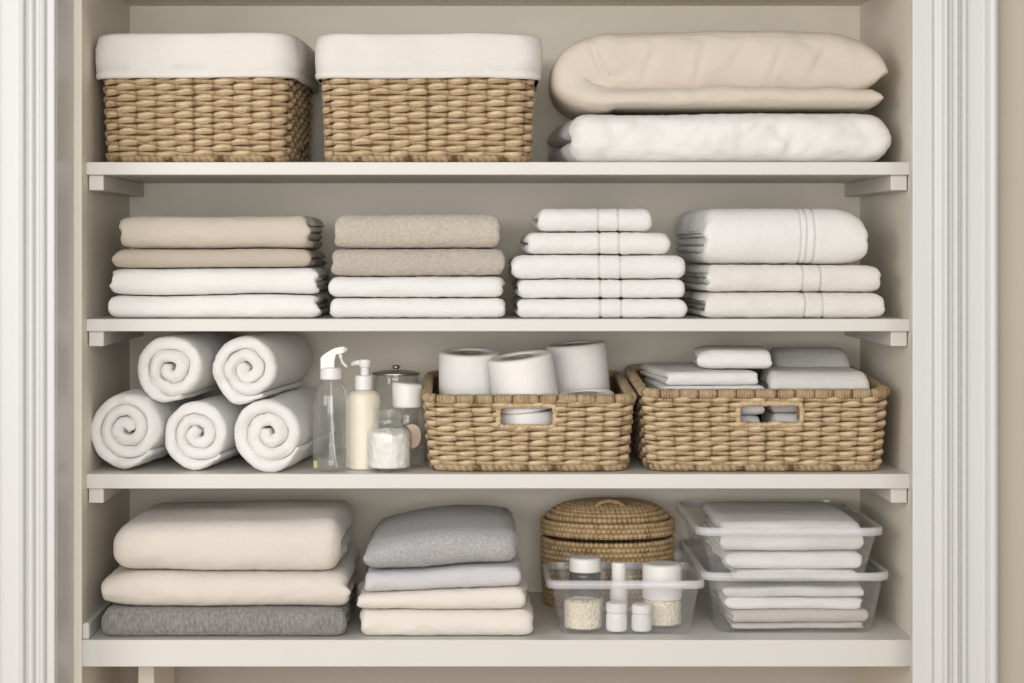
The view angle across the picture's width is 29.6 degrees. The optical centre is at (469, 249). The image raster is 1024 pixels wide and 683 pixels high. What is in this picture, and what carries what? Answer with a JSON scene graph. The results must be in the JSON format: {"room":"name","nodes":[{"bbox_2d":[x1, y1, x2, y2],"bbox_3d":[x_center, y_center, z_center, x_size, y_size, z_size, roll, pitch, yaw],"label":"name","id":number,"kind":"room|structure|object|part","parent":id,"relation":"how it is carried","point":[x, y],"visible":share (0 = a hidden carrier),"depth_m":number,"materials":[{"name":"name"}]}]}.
{"room":"linen closet","nodes":[
{"label":"linen closet","id":0,"kind":"room"},
{"bbox_2d":[74,0,129,682],"bbox_3d":[-0.624,0.430,3.283,0.020,1.741,0.434,0,0,0],"label":"wall","id":1,"kind":"structure","parent":0,"point":[101,373],"depth_m":3.15,"materials":[{"name":"paint"}]},
{"bbox_2d":[83,601,113,638],"bbox_3d":[-0.609,0.604,3.285,0.011,0.026,0.430,0,0,0],"label":"baseboard","id":2,"kind":"structure","parent":1,"relation":"attached to","point":[93,623],"depth_m":3.12,"materials":[{"name":"white paint"}]},
{"bbox_2d":[129,6,860,682],"bbox_3d":[0.045,0.420,3.504,1.378,1.761,0.032,0,0,0],"label":"wall","id":3,"kind":"structure","parent":0,"point":[515,205],"depth_m":3.50,"materials":[{"name":"paint"}]},
{"bbox_2d":[86,162,909,196],"bbox_3d":[0.045,-0.118,3.300,1.318,0.045,0.400,0,0,0],"label":"shelf","id":4,"kind":"object","parent":3,"relation":"attached to","point":[860,179],"visible":1,"depth_m":3.10,"materials":[{"name":"white paint"}]},
{"bbox_2d":[95,32,318,161],"bbox_3d":[-0.437,-0.247,3.286,0.336,0.210,0.363,0,0,2],"label":"basket","id":5,"kind":"object","parent":4,"relation":"on","point":[229,96],"visible":0.92,"depth_m":3.12,"materials":[{"name":"wicker"}]},
{"bbox_2d":[315,32,542,161],"bbox_3d":[-0.068,-0.246,3.282,0.373,0.208,0.362,0,0,0],"label":"basket","id":6,"kind":"object","parent":4,"relation":"on","point":[465,96],"visible":0.92,"depth_m":3.12,"materials":[{"name":"wicker"}]},
{"bbox_2d":[547,113,890,161],"bbox_3d":[0.410,-0.182,3.288,0.552,0.081,0.362,0,0,0],"label":"duvet","id":7,"kind":"object","parent":4,"relation":"on","point":[749,137],"visible":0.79,"depth_m":3.12,"materials":[{"name":"white fabric"}]},
{"bbox_2d":[549,30,888,119],"bbox_3d":[0.406,-0.293,3.288,0.552,0.136,0.348,0,0,0],"label":"duvet","id":8,"kind":"object","parent":7,"relation":"on","point":[767,71],"visible":0.89,"depth_m":3.13,"materials":[{"name":"beige fabric"}]},
{"bbox_2d":[86,448,909,502],"bbox_3d":[0.045,0.382,3.300,1.318,0.048,0.400,0,0,0],"label":"shelf","id":9,"kind":"object","parent":3,"relation":"attached to","point":[889,482],"visible":0.64,"depth_m":3.10,"materials":[{"name":"white paint"}]},
{"bbox_2d":[91,388,203,468],"bbox_3d":[-0.539,0.293,3.278,0.118,0.126,0.307,0,0,8],"label":"rolled towel","id":10,"kind":"object","parent":9,"relation":"on","point":[128,429],"visible":0.69,"depth_m":3.13,"materials":[{"name":"white fabric"}]},
{"bbox_2d":[138,331,236,401],"bbox_3d":[-0.471,0.193,3.277,0.114,0.112,0.298,0,0,8],"label":"rolled towel","id":11,"kind":"object","parent":10,"relation":"on","point":[179,366],"visible":0.82,"depth_m":3.14,"materials":[{"name":"white fabric"}]},
{"bbox_2d":[165,394,262,469],"bbox_3d":[-0.424,0.303,3.279,0.110,0.114,0.305,0,0,8],"label":"rolled towel","id":12,"kind":"object","parent":9,"relation":"on","point":[199,434],"visible":0.71,"depth_m":3.14,"materials":[{"name":"white fabric"}]},
{"bbox_2d":[234,388,335,471],"bbox_3d":[-0.307,0.300,3.264,0.112,0.119,0.318,0,0,8],"label":"rolled towel","id":13,"kind":"object","parent":9,"relation":"on","point":[274,433],"visible":1,"depth_m":3.12,"materials":[{"name":"white fabric"}]},
{"bbox_2d":[213,331,311,404],"bbox_3d":[-0.348,0.195,3.278,0.108,0.114,0.298,0,0,8],"label":"rolled towel","id":14,"kind":"object","parent":13,"relation":"on","point":[247,369],"visible":1,"depth_m":3.15,"materials":[{"name":"white fabric"}]},
{"bbox_2d":[313,346,348,471],"bbox_3d":[-0.226,0.257,3.145,0.059,0.202,0.059,0,0,0],"label":"spray bottle","id":15,"kind":"object","parent":9,"relation":"on","point":[328,371],"visible":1,"depth_m":3.14,"materials":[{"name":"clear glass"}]},
{"bbox_2d":[347,359,379,469],"bbox_3d":[-0.174,0.268,3.175,0.056,0.179,0.056,0,0,0],"label":"lotion bottle","id":16,"kind":"object","parent":9,"relation":"on","point":[362,401],"visible":0.92,"depth_m":3.15,"materials":[{"name":"plastic"}]},
{"bbox_3d":[-0.185,0.185,3.175,0.024,0.012,0.011,0,0,0],"label":"pump spout","id":17,"kind":"part","parent":16,"relation":"part of","materials":[{"name":"plastic"}]},
{"bbox_3d":[-0.172,0.192,3.175,0.021,0.026,0.021,0,0,0],"label":"pump stem","id":18,"kind":"part","parent":16,"relation":"part of","materials":[{"name":"plastic"}]},
{"bbox_2d":[366,407,411,472],"bbox_3d":[-0.132,0.308,3.145,0.074,0.100,0.074,0,0,0],"label":"jar","id":19,"kind":"object","parent":9,"relation":"on","point":[388,448],"visible":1,"depth_m":3.12,"materials":[{"name":"clear glass"}]},
{"bbox_2d":[372,365,419,456],"bbox_3d":[-0.129,0.279,3.375,0.083,0.158,0.083,0,0,0],"label":"glass canister","id":20,"kind":"object","parent":9,"relation":"on","point":[393,422],"visible":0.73,"depth_m":3.35,"materials":[{"name":"glass"}]},
{"bbox_3d":[-0.129,0.213,3.375,0.083,0.009,0.083,0,0,0],"label":"lid","id":21,"kind":"part","parent":20,"relation":"part of","materials":[{"name":"metal"}]},
{"bbox_3d":[-0.129,0.205,3.375,0.014,0.009,0.014,0,0,0],"label":"knob","id":22,"kind":"part","parent":20,"relation":"part of","materials":[{"name":"metal"}]},
{"bbox_2d":[387,381,426,467],"bbox_3d":[-0.104,0.288,3.215,0.066,0.140,0.067,0,0,0],"label":"bottle","id":23,"kind":"object","parent":9,"relation":"on","point":[404,394],"visible":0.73,"depth_m":3.19,"materials":[{"name":"clear glass"}]},
{"bbox_2d":[387,409,426,467],"bbox_3d":[-0.104,0.307,3.215,0.066,0.100,0.066,0,0,0],"label":"bottle","id":24,"kind":"object","parent":9,"relation":"on","point":[416,434],"depth_m":3.18,"materials":[{"name":"clear glass"}]},
{"bbox_2d":[421,370,636,470],"bbox_3d":[0.096,0.286,3.289,0.352,0.143,0.352,0,0,0],"label":"basket","id":25,"kind":"object","parent":9,"relation":"on","point":[587,432],"visible":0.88,"depth_m":3.12,"materials":[{"name":"woven wicker"}]},
{"bbox_2d":[501,409,551,424],"bbox_3d":[0.092,0.305,3.196,0.101,0.083,0.102,0,0,0],"label":"toilet roll","id":26,"kind":"object","parent":25,"relation":"in","point":[545,416],"visible":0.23,"depth_m":3.15,"materials":[{"name":"paper"}]},
{"bbox_2d":[487,350,557,414],"bbox_3d":[0.088,0.217,3.188,0.120,0.103,0.109,0,0,-33],"label":"toilet roll","id":27,"kind":"object","parent":26,"relation":"on","point":[530,372],"visible":0.62,"depth_m":3.14,"materials":[{"name":"paper"}]},
{"bbox_2d":[546,340,609,393],"bbox_3d":[0.184,0.207,3.296,0.111,0.104,0.104,0,0,-19],"label":"toilet roll","id":28,"kind":"object","parent":25,"relation":"in","point":[578,364],"visible":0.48,"depth_m":3.25,"materials":[{"name":"paper"}]},
{"bbox_2d":[558,389,613,394],"bbox_3d":[0.193,0.288,3.184,0.094,0.116,0.102,0,0,37],"label":"toilet roll","id":29,"kind":"object","parent":25,"relation":"in","point":[577,391],"visible":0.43,"depth_m":3.19,"materials":[{"name":"paper"}]},
{"bbox_3d":[-0.003,0.305,3.260,0.101,0.083,0.102,0,0,0],"label":"toilet roll","id":30,"kind":"object","parent":25,"relation":"in","visible":0},
{"bbox_2d":[439,347,500,394],"bbox_3d":[0.000,0.216,3.265,0.106,0.099,0.112,0,0,12],"label":"toilet roll","id":31,"kind":"object","parent":30,"relation":"on","point":[463,370],"visible":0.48,"depth_m":3.22,"materials":[{"name":"paper"}]},
{"bbox_2d":[624,364,889,470],"bbox_3d":[0.478,0.280,3.289,0.410,0.154,0.352,0,0,0],"label":"basket","id":32,"kind":"object","parent":9,"relation":"on","point":[674,429],"visible":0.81,"depth_m":3.12,"materials":[{"name":"woven wicker"}]},
{"bbox_2d":[741,415,759,421],"bbox_3d":[0.395,0.308,3.273,0.173,0.076,0.251,0,0,0],"label":"folded cloth","id":33,"kind":"object","parent":32,"relation":"in","point":[749,418],"visible":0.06,"depth_m":3.17,"materials":[{"name":"white fabric"}]},
{"bbox_2d":[741,406,764,414],"bbox_3d":[0.394,0.254,3.271,0.175,0.032,0.244,0,0,0],"label":"folded cloth","id":34,"kind":"object","parent":33,"relation":"on","point":[749,410],"visible":0.12,"depth_m":3.15,"materials":[{"name":"white fabric"}]},
{"bbox_2d":[643,377,764,389],"bbox_3d":[0.393,0.230,3.276,0.174,0.018,0.256,0,0,-2],"label":"folded cloth","id":35,"kind":"object","parent":34,"relation":"on","point":[651,383],"visible":0.36,"depth_m":3.16,"materials":[{"name":"white fabric"}]},
{"bbox_2d":[640,362,757,384],"bbox_3d":[0.385,0.209,3.281,0.162,0.024,0.262,0,0,-3],"label":"folded cloth","id":36,"kind":"object","parent":35,"relation":"on","point":[679,373],"visible":0.96,"depth_m":3.16,"materials":[{"name":"white fabric"}]},
{"bbox_2d":[692,345,771,368],"bbox_3d":[0.441,0.180,3.269,0.127,0.033,0.174,0,0,4],"label":"folded cloth","id":37,"kind":"object","parent":36,"relation":"on","point":[707,356],"visible":1,"depth_m":3.19,"materials":[{"name":"white fabric"}]},
{"bbox_2d":[761,408,797,421],"bbox_3d":[0.570,0.306,3.231,0.159,0.079,0.165,0,0,0],"label":"folded cloth","id":38,"kind":"object","parent":32,"relation":"in","point":[768,415],"visible":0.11,"depth_m":3.18,"materials":[{"name":"grey fabric"}]},
{"bbox_2d":[758,367,869,411],"bbox_3d":[0.570,0.233,3.231,0.166,0.069,0.162,0,0,0],"label":"folded cloth","id":39,"kind":"object","parent":38,"relation":"on","point":[794,378],"visible":0.52,"depth_m":3.16,"materials":[{"name":"grey fabric"}]},
{"bbox_2d":[769,347,850,367],"bbox_3d":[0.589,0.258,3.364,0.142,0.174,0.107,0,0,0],"label":"folded cloth","id":40,"kind":"object","parent":32,"relation":"in","point":[792,356],"visible":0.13,"depth_m":3.35,"materials":[{"name":"grey fabric"}]},
{"bbox_2d":[86,311,909,345],"bbox_3d":[0.045,0.133,3.300,1.318,0.044,0.400,0,0,0],"label":"shelf","id":41,"kind":"object","parent":3,"relation":"attached to","point":[108,329],"visible":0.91,"depth_m":3.10,"materials":[{"name":"white paint"}]},
{"bbox_2d":[108,292,331,317],"bbox_3d":[-0.412,0.090,3.267,0.347,0.039,0.315,0,0,0],"label":"sheet","id":42,"kind":"object","parent":41,"relation":"on","point":[252,305],"visible":0.91,"depth_m":3.11,"materials":[{"name":"white fabric"}]},
{"bbox_2d":[109,267,329,294],"bbox_3d":[-0.413,0.050,3.268,0.344,0.046,0.317,0,0,0],"label":"sheet","id":43,"kind":"object","parent":42,"relation":"on","point":[180,280],"visible":0.97,"depth_m":3.12,"materials":[{"name":"white fabric"}]},
{"bbox_2d":[112,249,326,267],"bbox_3d":[-0.413,0.014,3.264,0.328,0.032,0.309,0,0,0],"label":"sheet","id":44,"kind":"object","parent":43,"relation":"on","point":[128,258],"visible":1,"depth_m":3.11,"materials":[{"name":"beige fabric"}]},
{"bbox_2d":[119,215,323,249],"bbox_3d":[-0.411,-0.028,3.265,0.320,0.058,0.307,0,0,0],"label":"sheet","id":45,"kind":"object","parent":44,"relation":"on","point":[297,231],"visible":0.97,"depth_m":3.12,"materials":[{"name":"beige fabric"}]},
{"bbox_2d":[330,296,505,317],"bbox_3d":[-0.084,0.093,3.264,0.288,0.033,0.306,0,0,0],"label":"folded towel","id":46,"kind":"object","parent":41,"relation":"on","point":[341,307],"visible":0.86,"depth_m":3.12,"materials":[{"name":"white fabric"}]},
{"bbox_2d":[328,275,504,296],"bbox_3d":[-0.085,0.059,3.265,0.287,0.035,0.308,0,0,0],"label":"folded towel","id":47,"kind":"object","parent":46,"relation":"on","point":[482,285],"visible":0.86,"depth_m":3.12,"materials":[{"name":"white fabric"}]},
{"bbox_2d":[331,248,504,275],"bbox_3d":[-0.085,0.019,3.264,0.285,0.046,0.307,0,0,0],"label":"folded towel","id":48,"kind":"object","parent":47,"relation":"on","point":[462,261],"visible":1,"depth_m":3.11,"materials":[{"name":"beige fabric"}]},
{"bbox_2d":[334,214,499,248],"bbox_3d":[-0.086,-0.030,3.263,0.271,0.057,0.307,0,0,0],"label":"folded towel","id":49,"kind":"object","parent":48,"relation":"on","point":[404,231],"visible":1,"depth_m":3.12,"materials":[{"name":"beige fabric"}]},
{"bbox_2d":[512,295,687,317],"bbox_3d":[0.212,0.094,3.263,0.278,0.032,0.308,0,0,0],"label":"folded towel","id":50,"kind":"object","parent":41,"relation":"on","point":[619,307],"visible":0.91,"depth_m":3.11,"materials":[{"name":"white fabric"}]},
{"bbox_2d":[512,278,684,297],"bbox_3d":[0.212,0.063,3.265,0.277,0.033,0.308,0,0,0],"label":"folded towel","id":51,"kind":"object","parent":50,"relation":"on","point":[556,287],"visible":0.92,"depth_m":3.11,"materials":[{"name":"white fabric"}]},
{"bbox_2d":[508,255,684,278],"bbox_3d":[0.209,0.028,3.267,0.287,0.040,0.313,0,0,0],"label":"folded towel","id":52,"kind":"object","parent":51,"relation":"on","point":[522,266],"visible":1,"depth_m":3.12,"materials":[{"name":"white fabric"}]},
{"bbox_2d":[520,232,670,254],"bbox_3d":[0.206,-0.011,3.258,0.243,0.037,0.297,0,0,0],"label":"folded towel","id":53,"kind":"object","parent":52,"relation":"on","point":[623,243],"visible":1,"depth_m":3.11,"materials":[{"name":"white fabric"}]},
{"bbox_2d":[532,208,651,232],"bbox_3d":[0.201,-0.048,3.233,0.187,0.039,0.247,0,0,0],"label":"folded towel","id":54,"kind":"object","parent":53,"relation":"on","point":[548,220],"visible":0.98,"depth_m":3.11,"materials":[{"name":"white fabric"}]},
{"bbox_2d":[680,289,884,317],"bbox_3d":[0.516,0.089,3.263,0.304,0.042,0.319,0,0,0],"label":"folded towel","id":55,"kind":"object","parent":41,"relation":"on","point":[737,304],"visible":0.9,"depth_m":3.11,"materials":[{"name":"white fabric"}]},
{"bbox_2d":[679,263,880,291],"bbox_3d":[0.513,0.046,3.264,0.298,0.046,0.322,0,0,0],"label":"folded towel","id":56,"kind":"object","parent":55,"relation":"on","point":[704,277],"visible":0.93,"depth_m":3.12,"materials":[{"name":"white fabric"}]},
{"bbox_2d":[675,208,867,263],"bbox_3d":[0.500,-0.023,3.265,0.279,0.092,0.309,0,0,0],"label":"folded towel","id":57,"kind":"object","parent":56,"relation":"on","point":[761,235],"visible":1,"depth_m":3.12,"materials":[{"name":"white fabric"}]},
{"bbox_2d":[122,0,867,5],"bbox_3d":[0.045,-0.451,3.283,1.378,0.020,0.434,0,0,0],"label":"ceiling","id":58,"kind":"structure","parent":0,"point":[129,2],"depth_m":3.45,"materials":[{"name":"paint"}]},
{"bbox_2d":[860,0,909,682],"bbox_3d":[0.714,0.430,3.283,0.020,1.741,0.434,0,0,0],"label":"wall","id":59,"kind":"structure","parent":0,"point":[884,24],"depth_m":3.24,"materials":[{"name":"paint"}]},
{"bbox_2d":[999,0,1023,682],"bbox_3d":[1.611,0.000,3.002,1.779,2.600,0.125,0,0,0],"label":"wall","id":60,"kind":"structure","parent":0,"point":[1011,12],"depth_m":2.94,"materials":[{"name":"paint"}]},
{"bbox_2d":[910,0,932,682],"bbox_3d":[0.697,0.275,2.951,0.049,2.050,0.018,0,0,0],"label":"trim","id":61,"kind":"structure","parent":60,"relation":"attached to","point":[921,11],"depth_m":2.94,"materials":[{"name":"white paint"}]},
{"bbox_2d":[933,0,998,682],"bbox_3d":[0.750,0.235,2.926,0.095,2.130,0.029,0,0,0],"label":"trim","id":62,"kind":"structure","parent":60,"relation":"attached to","point":[965,32],"depth_m":2.93,"materials":[{"name":"white paint"}]},
{"bbox_3d":[0.000,1.310,1.310,5.000,0.020,4.420,0,0,0],"label":"floor","id":63,"kind":"structure","parent":0,"visible":0},
{"bbox_2d":[82,592,909,682],"bbox_3d":[0.045,0.959,3.283,1.318,0.683,0.434,0,0,0],"label":"shelf","id":64,"kind":"object","parent":63,"relation":"on","point":[705,637],"visible":0.4,"depth_m":3.07,"materials":[{"name":"white paint"}]},
{"bbox_3d":[-0.535,0.980,3.313,0.026,0.640,0.226,0,0,0],"label":"support post","id":65,"kind":"part","parent":64,"relation":"part of","materials":[{"name":"paint"}]},
{"bbox_2d":[101,583,356,635],"bbox_3d":[-0.392,0.593,3.230,0.394,0.048,0.310,0,0,0],"label":"folded blanket","id":66,"kind":"object","parent":64,"relation":"on","point":[118,619],"visible":0.59,"depth_m":3.08,"materials":[{"name":"grey fabric"}]},
{"bbox_2d":[101,545,359,605],"bbox_3d":[-0.392,0.542,3.230,0.406,0.060,0.309,0,0,0],"label":"folded blanket","id":67,"kind":"object","parent":66,"relation":"on","point":[124,585],"visible":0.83,"depth_m":3.08,"materials":[{"name":"beige fabric"}]},
{"bbox_2d":[113,500,353,569],"bbox_3d":[-0.387,0.473,3.231,0.377,0.086,0.310,0,0,0],"label":"folded blanket","id":68,"kind":"object","parent":67,"relation":"on","point":[281,534],"visible":1,"depth_m":3.09,"materials":[{"name":"beige fabric"}]},
{"bbox_2d":[360,590,533,635],"bbox_3d":[-0.038,0.595,3.227,0.286,0.044,0.300,0,0,0],"label":"folded throw","id":69,"kind":"object","parent":64,"relation":"on","point":[390,621],"visible":0.59,"depth_m":3.08,"materials":[{"name":"beige fabric"}]},
{"bbox_2d":[357,565,527,608],"bbox_3d":[-0.045,0.556,3.225,0.282,0.039,0.299,0,0,0],"label":"folded throw","id":70,"kind":"object","parent":69,"relation":"on","point":[501,597],"visible":0.6,"depth_m":3.08,"materials":[{"name":"beige fabric"}]},
{"bbox_2d":[364,552,521,591],"bbox_3d":[-0.045,0.523,3.226,0.257,0.044,0.299,0,0,0],"label":"sheet","id":71,"kind":"object","parent":70,"relation":"on","point":[506,573],"visible":0.63,"depth_m":3.08,"materials":[{"name":"grey fabric"}]},
{"bbox_2d":[363,505,518,567],"bbox_3d":[-0.046,0.478,3.228,0.251,0.072,0.303,0,0,0],"label":"folded blanket","id":72,"kind":"object","parent":71,"relation":"on","point":[451,534],"visible":1,"depth_m":3.10,"materials":[{"name":"grey fabric"}]},
{"bbox_2d":[540,497,675,611],"bbox_3d":[0.241,0.523,3.392,0.243,0.188,0.198,0,0,0],"label":"lidded basket","id":73,"kind":"object","parent":64,"relation":"on","point":[611,529],"visible":0.8,"depth_m":3.32,"materials":[{"name":"brown wicker"}]},
{"bbox_3d":[0.241,0.466,3.392,0.238,0.058,0.191,0,0,0],"label":"lid","id":74,"kind":"part","parent":73,"relation":"part of","materials":[{"name":"brown wicker"}]},
{"bbox_3d":[0.241,0.437,3.340,0.055,0.016,0.008,0,0,0],"label":"lid handle","id":75,"kind":"part","parent":73,"relation":"part of","materials":[{"name":"brown wicker"}]},
{"bbox_2d":[543,562,703,587],"bbox_3d":[0.249,0.572,3.186,0.253,0.089,0.195,0,0,0],"label":"clear bin","id":76,"kind":"object","parent":64,"relation":"on","point":[556,562],"visible":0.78,"depth_m":3.28,"materials":[{"name":"plastic"}]},
{"bbox_2d":[563,593,601,631],"bbox_3d":[0.183,0.588,3.147,0.066,0.052,0.066,0,0,0],"label":"jar","id":77,"kind":"object","parent":76,"relation":"in","point":[580,612],"visible":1,"depth_m":3.12,"materials":[{"name":"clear glass"}]},
{"bbox_2d":[569,555,600,572],"bbox_3d":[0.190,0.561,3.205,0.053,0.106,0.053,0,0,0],"label":"lid","id":78,"kind":"object","parent":76,"relation":"in","point":[577,563],"visible":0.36,"depth_m":3.18,"materials":[{"name":"white plastic"}]},
{"bbox_2d":[606,600,626,631],"bbox_3d":[0.236,0.591,3.126,0.034,0.046,0.034,0,0,0],"label":"jar","id":79,"kind":"object","parent":76,"relation":"in","point":[616,616],"visible":1,"depth_m":3.11,"materials":[{"name":"white plastic"}]},
{"bbox_3d":[0.236,0.576,3.126,0.034,0.016,0.034,0,0,0],"label":"lid","id":80,"kind":"part","parent":79,"relation":"part of","materials":[{"name":"white plastic"}]},
{"bbox_2d":[610,561,627,620],"bbox_3d":[0.246,0.564,3.195,0.030,0.100,0.030,0,0,0],"label":"bottle","id":81,"kind":"object","parent":76,"relation":"in","point":[618,589],"visible":0.75,"depth_m":3.18,"materials":[{"name":"white plastic"}]},
{"bbox_3d":[0.246,0.533,3.195,0.024,0.038,0.024,0,0,0],"label":"lid","id":82,"kind":"part","parent":81,"relation":"part of","materials":[{"name":"white plastic"}]},
{"bbox_2d":[631,603,651,631],"bbox_3d":[0.277,0.593,3.126,0.032,0.043,0.032,0,0,0],"label":"jar","id":83,"kind":"object","parent":76,"relation":"in","point":[641,620],"visible":1,"depth_m":3.11,"materials":[{"name":"white plastic"}]},
{"bbox_3d":[0.277,0.578,3.126,0.032,0.014,0.032,0,0,0],"label":"lid","id":84,"kind":"part","parent":83,"relation":"part of","materials":[{"name":"white plastic"}]},
{"bbox_2d":[641,560,682,626],"bbox_3d":[0.315,0.564,3.178,0.067,0.101,0.067,0,0,0],"label":"canister","id":85,"kind":"object","parent":76,"relation":"in","point":[661,579],"visible":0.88,"depth_m":3.15,"materials":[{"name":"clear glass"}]},
{"bbox_3d":[0.315,0.542,3.178,0.065,0.057,0.065,0,0,0],"label":"lid","id":86,"kind":"part","parent":85,"relation":"part of","materials":[{"name":"white plastic"}]},
{"bbox_2d":[641,598,682,626],"bbox_3d":[0.315,0.592,3.178,0.067,0.045,0.067,0,0,0],"label":"jar","id":87,"kind":"object","parent":76,"relation":"in","point":[665,611],"depth_m":3.15,"materials":[{"name":"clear glass"}]},
{"bbox_2d":[680,539,888,580],"bbox_3d":[0.524,0.567,3.288,0.302,0.100,0.375,0,0,0],"label":"clear bin","id":88,"kind":"object","parent":64,"relation":"on","point":[687,539],"visible":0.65,"depth_m":3.25,"materials":[{"name":"plastic"}]},
{"bbox_2d":[676,500,881,534],"bbox_3d":[0.515,0.491,3.281,0.303,0.090,0.355,0,0,0],"label":"clear bin","id":89,"kind":"object","parent":88,"relation":"on","point":[689,500],"visible":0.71,"depth_m":3.28,"materials":[{"name":"plastic"}]},
{"bbox_2d":[705,533,861,568],"bbox_3d":[0.525,0.504,3.267,0.229,0.027,0.276,0,0,-1],"label":"folded cloth","id":90,"kind":"object","parent":89,"relation":"in","point":[778,559],"visible":0.62,"depth_m":3.13,"materials":[{"name":"white fabric"}]},
{"bbox_2d":[702,502,863,550],"bbox_3d":[0.524,0.465,3.270,0.239,0.049,0.280,0,0,1],"label":"folded cloth","id":91,"kind":"object","parent":90,"relation":"on","point":[768,526],"visible":1,"depth_m":3.15,"materials":[{"name":"white fabric"}]},
{"bbox_2d":[724,564,857,578],"bbox_3d":[0.531,0.525,3.269,0.208,0.017,0.276,0,0,1],"label":"folded cloth","id":92,"kind":"object","parent":89,"relation":"in","point":[738,573],"visible":0.43,"depth_m":3.14,"materials":[{"name":"white fabric"}]},
{"bbox_2d":[715,598,863,628],"bbox_3d":[0.533,0.609,3.267,0.221,0.011,0.278,0,0,1],"label":"folded cloth","id":93,"kind":"object","parent":88,"relation":"in","point":[735,625],"visible":0.36,"depth_m":3.14,"materials":[{"name":"fabric"}]},
{"bbox_2d":[710,586,868,621],"bbox_3d":[0.533,0.593,3.269,0.231,0.022,0.279,0,0,0],"label":"folded cloth","id":94,"kind":"object","parent":93,"relation":"on","point":[773,614],"visible":0.48,"depth_m":3.13,"materials":[{"name":"fabric"}]},
{"bbox_2d":[707,576,861,609],"bbox_3d":[0.525,0.572,3.268,0.227,0.021,0.281,0,0,1],"label":"folded cloth","id":95,"kind":"object","parent":94,"relation":"on","point":[778,602],"visible":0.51,"depth_m":3.13,"materials":[{"name":"white fabric"}]},
{"bbox_2d":[702,561,863,596],"bbox_3d":[0.521,0.553,3.271,0.235,0.019,0.281,0,0,-1],"label":"folded cloth","id":96,"kind":"object","parent":95,"relation":"on","point":[722,578],"visible":0.63,"depth_m":3.15,"materials":[{"name":"grey fabric"}]},
{"bbox_3d":[-1.573,0.000,3.003,1.853,2.600,0.125,0,0,0],"label":"wall","id":97,"kind":"structure","parent":0,"visible":0},
{"bbox_2d":[0,0,55,682],"bbox_3d":[-0.680,0.235,2.925,0.108,2.130,0.030,0,0,0],"label":"trim","id":98,"kind":"structure","parent":97,"relation":"attached to","point":[27,27],"depth_m":2.93,"materials":[{"name":"white paint"}]},
{"bbox_2d":[56,0,73,682],"bbox_3d":[-0.637,0.275,3.003,0.020,2.050,0.126,0,0,0],"label":"trim","id":99,"kind":"structure","parent":97,"relation":"attached to","point":[64,8],"depth_m":3.00,"materials":[{"name":"white paint"}]}
]}

